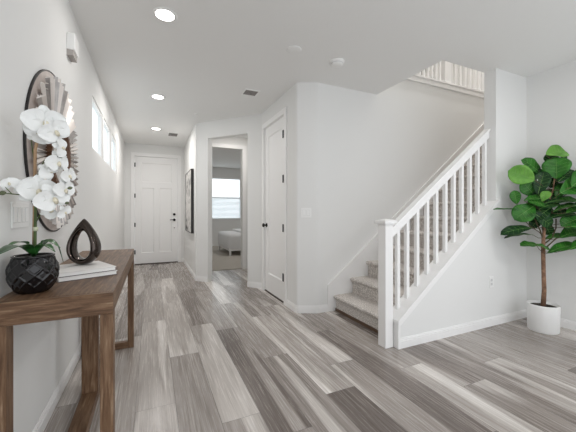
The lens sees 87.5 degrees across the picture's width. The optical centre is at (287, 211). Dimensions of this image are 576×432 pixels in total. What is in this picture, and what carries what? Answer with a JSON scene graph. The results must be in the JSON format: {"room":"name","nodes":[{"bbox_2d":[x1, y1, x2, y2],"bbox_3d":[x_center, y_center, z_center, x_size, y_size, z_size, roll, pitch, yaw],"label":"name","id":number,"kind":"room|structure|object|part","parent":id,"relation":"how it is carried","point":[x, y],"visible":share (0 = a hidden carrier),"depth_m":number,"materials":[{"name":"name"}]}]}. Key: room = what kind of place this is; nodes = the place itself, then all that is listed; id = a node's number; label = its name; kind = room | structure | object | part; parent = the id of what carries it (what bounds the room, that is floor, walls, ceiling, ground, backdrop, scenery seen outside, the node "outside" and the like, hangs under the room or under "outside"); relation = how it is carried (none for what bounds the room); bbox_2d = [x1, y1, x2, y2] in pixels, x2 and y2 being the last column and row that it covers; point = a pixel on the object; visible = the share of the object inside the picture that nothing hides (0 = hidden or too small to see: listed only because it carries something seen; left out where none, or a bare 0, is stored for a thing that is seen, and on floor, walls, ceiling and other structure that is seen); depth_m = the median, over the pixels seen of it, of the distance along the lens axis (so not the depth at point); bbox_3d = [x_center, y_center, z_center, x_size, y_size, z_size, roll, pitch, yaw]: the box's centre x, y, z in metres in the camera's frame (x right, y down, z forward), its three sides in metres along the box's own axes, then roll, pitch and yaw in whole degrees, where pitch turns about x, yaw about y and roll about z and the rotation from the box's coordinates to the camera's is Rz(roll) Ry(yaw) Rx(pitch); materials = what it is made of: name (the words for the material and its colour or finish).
{"room":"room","nodes":[
{"label":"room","id":0,"kind":"room"},
{"bbox_2d":[0,0,123,431],"bbox_3d":[-1.861,-0.164,2.700,0.055,2.740,9.055,0,0,-24],"label":"wall","id":1,"kind":"structure","parent":0,"point":[33,33],"depth_m":1.77,"materials":[{"name":"white paint"}]},
{"bbox_2d":[11,202,28,227],"bbox_3d":[-1.228,0.016,1.381,0.009,0.115,0.195,0,0,-24],"label":"switch plate","id":2,"kind":"object","parent":1,"relation":"attached to","point":[19,210],"visible":1,"depth_m":1.36,"materials":[{"name":"white plastic"}]},
{"bbox_2d":[23,69,78,231],"bbox_3d":[-1.420,-0.354,1.859,0.051,0.956,0.956,0,0,-24],"label":"sunburst mirror","id":3,"kind":"object","parent":1,"relation":"attached to","point":[45,88],"visible":0.42,"depth_m":1.71,"materials":[{"name":"silver mirror"}]},
{"bbox_2d":[54,137,66,181],"bbox_3d":[-1.426,-0.354,1.857,0.020,0.378,0.378,0,0,-24],"label":"mirror glass","id":4,"kind":"object","parent":3,"relation":"attached to","point":[57,177],"depth_m":1.85,"materials":[{"name":"white"}]},
{"bbox_2d":[32,315,99,431],"bbox_3d":[-1.799,1.162,2.646,0.013,0.088,8.905,0,0,-24],"label":"baseboard","id":5,"kind":"structure","parent":1,"relation":"attached to","point":[45,417],"depth_m":1.89,"materials":[{"name":"white paint"}]},
{"bbox_2d":[67,32,78,62],"bbox_3d":[-1.579,-1.199,2.205,0.050,0.160,0.130,0,0,-24],"label":"door chime","id":6,"kind":"object","parent":1,"relation":"attached to","point":[72,42],"visible":1,"depth_m":2.16,"materials":[{"name":"white plastic"}]},
{"bbox_2d":[67,49,76,62],"bbox_3d":[-1.583,-1.139,2.203,0.039,0.040,0.120,0,0,-24],"label":"grille","id":7,"kind":"object","parent":6,"relation":"attached to","point":[71,53],"depth_m":2.18,"materials":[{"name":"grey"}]},
{"bbox_2d":[92,97,101,158],"bbox_3d":[-2.174,-0.917,3.384,0.040,0.555,0.700,0,0,-24],"label":"window","id":8,"kind":"structure","parent":1,"relation":"in","point":[99,115],"depth_m":3.67,"materials":[{"name":"white glass"}]},
{"bbox_2d":[104,120,109,166],"bbox_3d":[-2.505,-0.917,4.113,0.040,0.555,0.680,0,0,-24],"label":"window","id":9,"kind":"structure","parent":1,"relation":"in","point":[107,161],"depth_m":4.39,"materials":[{"name":"white glass"}]},
{"bbox_2d":[112,136,115,172],"bbox_3d":[-2.845,-0.917,4.864,0.040,0.555,0.690,0,0,-24],"label":"window","id":10,"kind":"structure","parent":1,"relation":"in","point":[113,140],"depth_m":5.15,"materials":[{"name":"white paint"}]},
{"bbox_2d":[124,143,183,257],"bbox_3d":[-3.042,-0.164,7.053,1.392,2.740,0.150,0,0,-24],"label":"wall","id":11,"kind":"structure","parent":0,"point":[128,147],"depth_m":6.76,"materials":[{"name":"white paint"}]},
{"bbox_2d":[134,156,176,263],"bbox_3d":[-3.054,-0.030,6.982,0.915,2.435,0.100,0,0,-24],"label":"door","id":12,"kind":"structure","parent":11,"relation":"in","point":[155,196],"depth_m":6.99,"materials":[{"name":"white paint"}]},
{"bbox_2d":[131,152,180,264],"bbox_3d":[-3.065,-0.063,7.017,1.069,2.537,0.138,0,0,-24],"label":"door frame","id":13,"kind":"structure","parent":11,"relation":"attached to","point":[133,154],"depth_m":6.99,"materials":[{"name":"white paint"}]},
{"bbox_2d":[184,123,196,275],"bbox_3d":[-1.987,-0.164,6.244,0.140,2.740,2.195,0,0,-24],"label":"wall","id":14,"kind":"structure","parent":0,"point":[190,148],"depth_m":5.66,"materials":[{"name":"white paint"}]},
{"bbox_2d":[185,169,193,232],"bbox_3d":[-1.946,-0.189,5.925,0.050,1.180,1.000,0,0,-24],"label":"framed picture","id":15,"kind":"object","parent":14,"relation":"attached to","point":[189,177],"visible":1,"depth_m":5.72,"materials":[{"name":"black"}]},
{"bbox_2d":[183,258,207,281],"bbox_3d":[-1.942,1.162,6.168,0.186,0.088,2.371,0,0,-24],"label":"baseboard","id":16,"kind":"structure","parent":14,"relation":"attached to","point":[196,278],"depth_m":5.22,"materials":[{"name":"white paint"}]},
{"bbox_2d":[212,167,240,245],"bbox_3d":[-1.876,-0.164,10.745,3.740,2.740,0.120,0,0,-24],"label":"wall","id":17,"kind":"structure","parent":0,"point":[218,225],"depth_m":10.51,"materials":[{"name":"white paint"}]},
{"bbox_2d":[212,177,240,217],"bbox_3d":[-2.322,-0.459,10.542,1.380,1.450,0.060,0,0,-24],"label":"window","id":18,"kind":"structure","parent":17,"relation":"in","point":[212,177],"depth_m":10.67,"materials":[{"name":"white paint"}]},
{"bbox_2d":[212,198,240,218],"bbox_3d":[-2.285,-0.100,10.460,1.340,0.732,0.040,0,0,-24],"label":"window blind","id":19,"kind":"object","parent":18,"relation":"attached to","point":[213,199],"visible":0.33,"depth_m":10.51,"materials":[{"name":"white plastic"}]},
{"bbox_2d":[197,114,261,282],"bbox_3d":[-0.976,-0.164,5.026,1.286,2.740,0.120,0,0,24],"label":"wall","id":20,"kind":"structure","parent":0,"point":[251,125],"depth_m":4.99,"materials":[{"name":"white paint"}]},
{"bbox_2d":[247,281,261,288],"bbox_3d":[-0.514,1.162,4.745,0.300,0.088,0.042,0,0,30],"label":"baseboard","id":21,"kind":"structure","parent":20,"relation":"attached to","point":[249,284],"depth_m":4.75,"materials":[{"name":"white paint"}]},
{"bbox_2d":[212,137,247,268],"bbox_3d":[0.207,-0.164,6.118,3.767,2.740,1.508,0,0,-24],"label":"wall","id":22,"kind":"structure","parent":0,"point":[233,140],"depth_m":6.30,"materials":[{"name":"white paint"}]},
{"bbox_2d":[212,143,245,268],"bbox_3d":[-1.242,-0.082,6.126,0.800,2.575,0.016,0,0,-24],"label":"door frame","id":23,"kind":"structure","parent":22,"relation":"attached to","point":[213,144],"depth_m":6.27,"materials":[{"name":"white paint"}]},
{"bbox_2d":[262,84,294,303],"bbox_3d":[-0.112,-0.164,4.193,0.120,2.740,1.190,0,0,-24],"label":"wall","id":24,"kind":"structure","parent":0,"point":[287,99],"depth_m":3.73,"materials":[{"name":"white paint"}]},
{"bbox_2d":[262,116,283,300],"bbox_3d":[-0.201,-0.034,4.233,0.112,2.440,0.774,0,0,-24],"label":"door","id":25,"kind":"structure","parent":24,"relation":"in","point":[274,134],"depth_m":4.26,"materials":[{"name":"white paint"}]},
{"bbox_2d":[262,107,286,305],"bbox_3d":[-0.165,-0.064,4.263,0.118,2.540,0.910,0,0,-24],"label":"door frame","id":26,"kind":"structure","parent":24,"relation":"attached to","point":[283,112],"depth_m":3.96,"materials":[{"name":"white paint"}]},
{"bbox_2d":[295,82,320,304],"bbox_3d":[0.236,-0.164,3.620,0.306,2.740,0.127,0,0,-10],"label":"wall","id":27,"kind":"structure","parent":0,"point":[307,94],"depth_m":3.57,"materials":[{"name":"white paint"}]},
{"bbox_2d":[301,208,310,217],"bbox_3d":[0.217,0.016,3.569,0.120,0.115,0.009,0,0,1],"label":"switch plate","id":28,"kind":"object","parent":27,"relation":"attached to","point":[305,212],"visible":1,"depth_m":3.57,"materials":[{"name":"white plastic"}]},
{"bbox_2d":[286,300,327,312],"bbox_3d":[0.192,1.162,3.639,0.546,0.088,0.198,0,0,23],"label":"baseboard","id":29,"kind":"structure","parent":27,"relation":"attached to","point":[296,308],"depth_m":3.57,"materials":[{"name":"white paint"}]},
{"bbox_2d":[44,246,575,431],"bbox_3d":[0.128,1.230,5.164,5.900,0.072,11.900,0,0,-24],"label":"floor","id":30,"kind":"structure","parent":0,"point":[221,354],"depth_m":2.26,"materials":[{"name":"wood"}]},
{"bbox_2d":[0,249,133,431],"bbox_3d":[-1.235,0.771,1.899,0.391,0.870,1.610,0,0,-24],"label":"console table","id":31,"kind":"object","parent":30,"relation":"on","point":[87,299],"visible":0.85,"depth_m":1.24,"materials":[{"name":"brown wood"}]},
{"bbox_3d":[-1.073,0.815,1.126,0.048,0.782,0.068,0,0,-24],"label":"leg","id":32,"kind":"part","parent":31,"relation":"part of","materials":[{"name":"brown wood"}]},
{"bbox_2d":[0,105,75,294],"bbox_3d":[-1.016,-0.053,1.215,0.231,0.777,0.370,0,0,-24],"label":"potted orchid","id":33,"kind":"object","parent":31,"relation":"on","point":[33,272],"visible":1,"depth_m":1.24,"materials":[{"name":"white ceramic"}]},
{"bbox_3d":[-1.083,-0.109,1.169,0.062,0.051,0.024,0,0,-24],"label":"flower","id":34,"kind":"part","parent":33,"relation":"part of","materials":[{"name":"white plant"}]},
{"bbox_3d":[-1.080,-0.102,1.248,0.089,0.088,0.036,0,0,-24],"label":"flower","id":35,"kind":"part","parent":33,"relation":"part of","materials":[{"name":"white plant"}]},
{"bbox_3d":[-1.069,0.259,1.263,0.176,0.154,0.174,0,0,-24],"label":"pot","id":36,"kind":"part","parent":33,"relation":"part of","materials":[{"name":"black ceramic"}]},
{"bbox_3d":[-1.047,-0.333,1.258,0.095,0.095,0.048,0,0,-24],"label":"flower","id":37,"kind":"part","parent":33,"relation":"part of","materials":[{"name":"white plant"}]},
{"bbox_3d":[-1.085,0.032,1.289,0.015,0.336,0.067,0,0,-36],"label":"stem","id":38,"kind":"part","parent":33,"relation":"part of","materials":[{"name":"green plant"}]},
{"bbox_3d":[-1.037,-0.098,1.248,0.028,0.110,0.146,0,0,35],"label":"flower","id":39,"kind":"part","parent":33,"relation":"part of","materials":[{"name":"white plant"}]},
{"bbox_3d":[-1.008,-0.380,1.247,0.035,0.122,0.156,0,0,41],"label":"flower","id":40,"kind":"part","parent":33,"relation":"part of","materials":[{"name":"white plant"}]},
{"bbox_3d":[-1.015,-0.173,1.278,0.023,0.084,0.075,0,0,37],"label":"flower","id":41,"kind":"part","parent":33,"relation":"part of","materials":[{"name":"white plant"}]},
{"bbox_3d":[-1.012,-0.001,1.278,0.032,0.071,0.064,0,0,36],"label":"flower","id":42,"kind":"part","parent":33,"relation":"part of","materials":[{"name":"white plant"}]},
{"bbox_3d":[-0.983,-0.053,1.256,0.033,0.122,0.140,0,0,28],"label":"flower","id":43,"kind":"part","parent":33,"relation":"part of","materials":[{"name":"white plant"}]},
{"bbox_3d":[-0.983,-0.335,1.266,0.035,0.106,0.119,0,0,34],"label":"flower","id":44,"kind":"part","parent":33,"relation":"part of","materials":[{"name":"white plant"}]},
{"bbox_3d":[-0.988,-0.213,1.287,0.024,0.093,0.109,0,0,10],"label":"flower","id":45,"kind":"part","parent":33,"relation":"part of","materials":[{"name":"white plant"}]},
{"bbox_3d":[-0.980,-0.275,1.294,0.019,0.086,0.070,0,0,3],"label":"flower","id":46,"kind":"part","parent":33,"relation":"part of","materials":[{"name":"white plant"}]},
{"bbox_3d":[-0.959,-0.099,1.288,0.020,0.084,0.102,0,0,12],"label":"flower","id":47,"kind":"part","parent":33,"relation":"part of","materials":[{"name":"white plant"}]},
{"bbox_3d":[-0.966,0.003,1.298,0.026,0.059,0.064,0,0,18],"label":"flower","id":48,"kind":"part","parent":33,"relation":"part of","materials":[{"name":"white plant"}]},
{"bbox_3d":[-0.957,-0.157,1.308,0.018,0.079,0.091,0,0,1],"label":"flower","id":49,"kind":"part","parent":33,"relation":"part of","materials":[{"name":"white plant"}]},
{"bbox_2d":[56,270,116,282],"bbox_3d":[-1.100,0.325,1.603,0.286,0.022,0.255,0,0,42],"label":"book","id":50,"kind":"object","parent":31,"relation":"on","point":[108,273],"visible":0.42,"depth_m":1.50,"materials":[{"name":"white paper"}]},
{"bbox_2d":[58,261,115,277],"bbox_3d":[-1.102,0.303,1.599,0.276,0.022,0.250,0,0,41],"label":"book","id":51,"kind":"object","parent":50,"relation":"on","point":[66,270],"visible":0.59,"depth_m":1.55,"materials":[{"name":"white paper"}]},
{"bbox_2d":[66,219,100,264],"bbox_3d":[-1.123,0.165,1.656,0.160,0.251,0.088,0,0,-7],"label":"sculpture","id":52,"kind":"object","parent":51,"relation":"on","point":[73,255],"visible":1,"depth_m":1.63,"materials":[{"name":"grey ceramic"}]},
{"bbox_3d":[-1.267,0.787,1.928,0.090,0.727,0.048,0,0,-24],"label":"post","id":53,"kind":"part","parent":31,"relation":"part of","materials":[{"name":"brown wood"}]},
{"bbox_3d":[-0.761,0.815,1.268,0.048,0.782,0.068,0,0,-24],"label":"leg","id":54,"kind":"part","parent":31,"relation":"part of","materials":[{"name":"brown wood"}]},
{"bbox_3d":[-1.558,1.178,2.611,0.295,0.054,0.048,0,0,-24],"label":"foot rail","id":55,"kind":"part","parent":31,"relation":"part of","materials":[{"name":"brown wood"}]},
{"bbox_3d":[-1.402,0.815,2.681,0.048,0.782,0.048,0,0,-24],"label":"leg","id":56,"kind":"part","parent":31,"relation":"part of","materials":[{"name":"brown wood"}]},
{"bbox_2d":[135,261,177,264],"bbox_3d":[-3.062,1.198,7.011,0.913,0.016,0.150,0,0,-24],"label":"threshold","id":57,"kind":"object","parent":30,"relation":"on","point":[173,261],"visible":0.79,"depth_m":6.95,"materials":[{"name":"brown metal"}]},
{"bbox_2d":[218,229,240,255],"bbox_3d":[-0.949,0.876,9.123,2.090,0.660,1.460,0,0,-24],"label":"bed","id":58,"kind":"object","parent":30,"relation":"on","point":[230,241],"visible":0.39,"depth_m":8.18,"materials":[{"name":"white fabric"}]},
{"bbox_2d":[218,231,240,248],"bbox_3d":[-0.994,0.831,9.102,1.990,0.450,1.460,0,0,-24],"label":"duvet","id":59,"kind":"object","parent":58,"relation":"on","point":[226,239],"depth_m":8.18,"materials":[{"name":"white fabric"}]},
{"bbox_3d":[-0.930,1.006,9.131,2.050,0.120,1.400,0,0,-24],"label":"frame","id":60,"kind":"part","parent":58,"relation":"part of","materials":[{"name":"white paint"}]},
{"bbox_2d":[265,289,283,302],"bbox_3d":[-0.155,1.199,4.267,0.096,0.014,0.756,0,0,-24],"label":"threshold","id":61,"kind":"object","parent":30,"relation":"on","point":[265,289],"visible":0.21,"depth_m":4.21,"materials":[{"name":"brown metal"}]},
{"bbox_2d":[327,123,483,332],"bbox_3d":[2.511,-0.397,4.018,4.034,3.206,0.975,0,0,-24],"label":"staircase","id":62,"kind":"structure","parent":30,"relation":"on","point":[353,291],"depth_m":3.70,"materials":[{"name":"carpet"}]},
{"bbox_2d":[374,128,490,348],"bbox_3d":[1.498,0.151,2.977,1.501,2.108,0.140,0,0,-24],"label":"stair railing","id":63,"kind":"object","parent":30,"relation":"on","point":[387,228],"visible":1,"depth_m":2.85,"materials":[{"name":"white paint"}]},
{"bbox_3d":[0.874,0.655,2.694,0.104,1.099,0.112,0,0,-24],"label":"newel post","id":64,"kind":"part","parent":63,"relation":"part of","materials":[{"name":"white paint"}]},
{"bbox_3d":[1.548,-0.328,2.999,1.391,1.151,0.068,0,0,-24],"label":"handrail","id":65,"kind":"part","parent":63,"relation":"part of","materials":[{"name":"white paint"}]},
{"bbox_2d":[493,145,575,334],"bbox_3d":[2.565,0.258,3.059,0.903,1.893,0.392,0,0,19],"label":"fig tree","id":66,"kind":"object","parent":30,"relation":"on","point":[543,316],"visible":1,"depth_m":3.02,"materials":[{"name":"green plant"}]},
{"bbox_3d":[2.589,1.070,3.050,0.266,0.269,0.266,0,0,-24],"label":"pot","id":67,"kind":"part","parent":66,"relation":"part of","materials":[{"name":"white ceramic"}]},
{"bbox_2d":[68,0,575,168],"bbox_3d":[0.528,-1.674,5.373,6.800,0.280,11.950,0,0,-24],"label":"ceiling","id":68,"kind":"structure","parent":0,"point":[202,62],"depth_m":2.83,"materials":[{"name":"white paint"}]},
{"bbox_2d":[150,94,164,99],"bbox_3d":[-1.735,-1.529,4.012,0.184,0.009,0.184,0,0,-24],"label":"recessed light","id":69,"kind":"object","parent":68,"relation":"in","point":[155,96],"visible":1,"depth_m":3.99,"materials":[{"name":"white plastic"}]},
{"bbox_2d":[152,7,177,22],"bbox_3d":[-0.958,-1.529,2.341,0.184,0.009,0.184,0,0,-24],"label":"recessed light","id":70,"kind":"object","parent":68,"relation":"in","point":[164,14],"visible":1,"depth_m":2.33,"materials":[{"name":"white plastic"}]},
{"bbox_2d":[167,132,178,136],"bbox_3d":[-2.293,-1.530,5.992,0.200,0.008,0.300,0,0,-24],"label":"ceiling vent","id":71,"kind":"object","parent":68,"relation":"in","point":[169,133],"visible":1,"depth_m":5.98,"materials":[{"name":"white plastic"}]},
{"bbox_2d":[241,88,259,96],"bbox_3d":[-0.484,-1.530,3.877,0.200,0.008,0.200,0,0,-24],"label":"ceiling vent","id":72,"kind":"object","parent":68,"relation":"in","point":[248,92],"visible":1,"depth_m":3.87,"materials":[{"name":"white plastic"}]},
{"bbox_2d":[287,45,300,53],"bbox_3d":[0.057,-1.530,2.848,0.140,0.008,0.140,0,0,-24],"label":"cover plate","id":73,"kind":"object","parent":68,"relation":"attached to","point":[293,49],"visible":1,"depth_m":2.83,"materials":[{"name":"white paint"}]},
{"bbox_2d":[330,58,343,67],"bbox_3d":[0.501,-1.511,3.075,0.150,0.046,0.150,0,0,-24],"label":"smoke detector","id":74,"kind":"object","parent":68,"relation":"attached to","point":[336,62],"visible":1,"depth_m":3.03,"materials":[{"name":"white plastic"}]},
{"bbox_2d":[321,80,483,304],"bbox_3d":[2.308,-0.314,4.528,4.255,3.040,0.120,0,0,-24],"label":"wall","id":75,"kind":"structure","parent":0,"point":[378,150],"depth_m":3.94,"materials":[{"name":"white paint"}]},
{"bbox_2d":[400,210,495,337],"bbox_3d":[1.575,0.561,2.982,1.363,1.289,0.120,0,0,-24],"label":"wall","id":76,"kind":"structure","parent":0,"point":[462,294],"depth_m":3.00,"materials":[{"name":"white paint"}]},
{"bbox_2d":[393,199,500,349],"bbox_3d":[1.583,0.535,2.983,1.437,1.342,0.159,0,0,-24],"label":"trim","id":77,"kind":"structure","parent":76,"relation":"attached to","point":[426,282],"depth_m":2.88,"materials":[{"name":"white paint"}]},
{"bbox_2d":[400,309,526,348],"bbox_3d":[1.858,1.162,3.037,1.924,0.088,0.013,0,0,-24],"label":"baseboard","id":78,"kind":"structure","parent":76,"relation":"attached to","point":[429,336],"depth_m":2.95,"materials":[{"name":"white paint"}]},
{"bbox_2d":[489,276,493,287],"bbox_3d":[2.146,0.745,3.171,0.070,0.115,0.008,0,0,-24],"label":"wall outlet","id":79,"kind":"object","parent":76,"relation":"attached to","point":[491,279],"visible":1,"depth_m":3.17,"materials":[{"name":"white plastic"}]},
{"bbox_2d":[417,63,481,90],"bbox_3d":[2.521,-3.004,5.058,3.630,2.380,3.070,0,0,-24],"label":"wall","id":80,"kind":"structure","parent":0,"point":[437,63],"depth_m":6.37,"materials":[{"name":"white paint"}]},
{"bbox_2d":[406,74,483,97],"bbox_3d":[2.654,-1.872,4.668,3.310,0.095,0.150,0,0,-24],"label":"trim","id":81,"kind":"structure","parent":80,"relation":"attached to","point":[418,78],"depth_m":4.46,"materials":[{"name":"white paint"}]},
{"bbox_2d":[418,60,483,90],"bbox_3d":[2.654,-2.377,4.668,3.290,0.915,0.100,0,0,-24],"label":"landing railing","id":82,"kind":"object","parent":81,"relation":"on","point":[444,67],"visible":0.02,"depth_m":4.62,"materials":[{"name":"white paint"}]},
{"bbox_3d":[2.362,-2.347,4.536,0.100,0.855,0.100,0,0,-24],"label":"newel post","id":83,"kind":"part","parent":82,"relation":"part of","materials":[{"name":"white paint"}]},
{"bbox_2d":[484,68,526,315],"bbox_3d":[3.448,-0.164,3.834,2.752,2.740,0.125,0,0,-24],"label":"wall column","id":84,"kind":"structure","parent":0,"point":[505,92],"depth_m":3.29,"materials":[{"name":"white paint"}]},
{"bbox_2d":[527,60,575,321],"bbox_3d":[3.090,-0.164,2.832,0.150,2.740,1.405,0,0,-24],"label":"wall","id":85,"kind":"structure","parent":0,"point":[551,93],"depth_m":3.21,"materials":[{"name":"white paint"}]},
{"bbox_2d":[560,318,575,330],"bbox_3d":[3.016,1.162,2.798,0.013,0.088,1.405,0,0,-24],"label":"baseboard","id":86,"kind":"structure","parent":85,"relation":"attached to","point":[564,323],"depth_m":3.09,"materials":[{"name":"white paint"}]}
]}

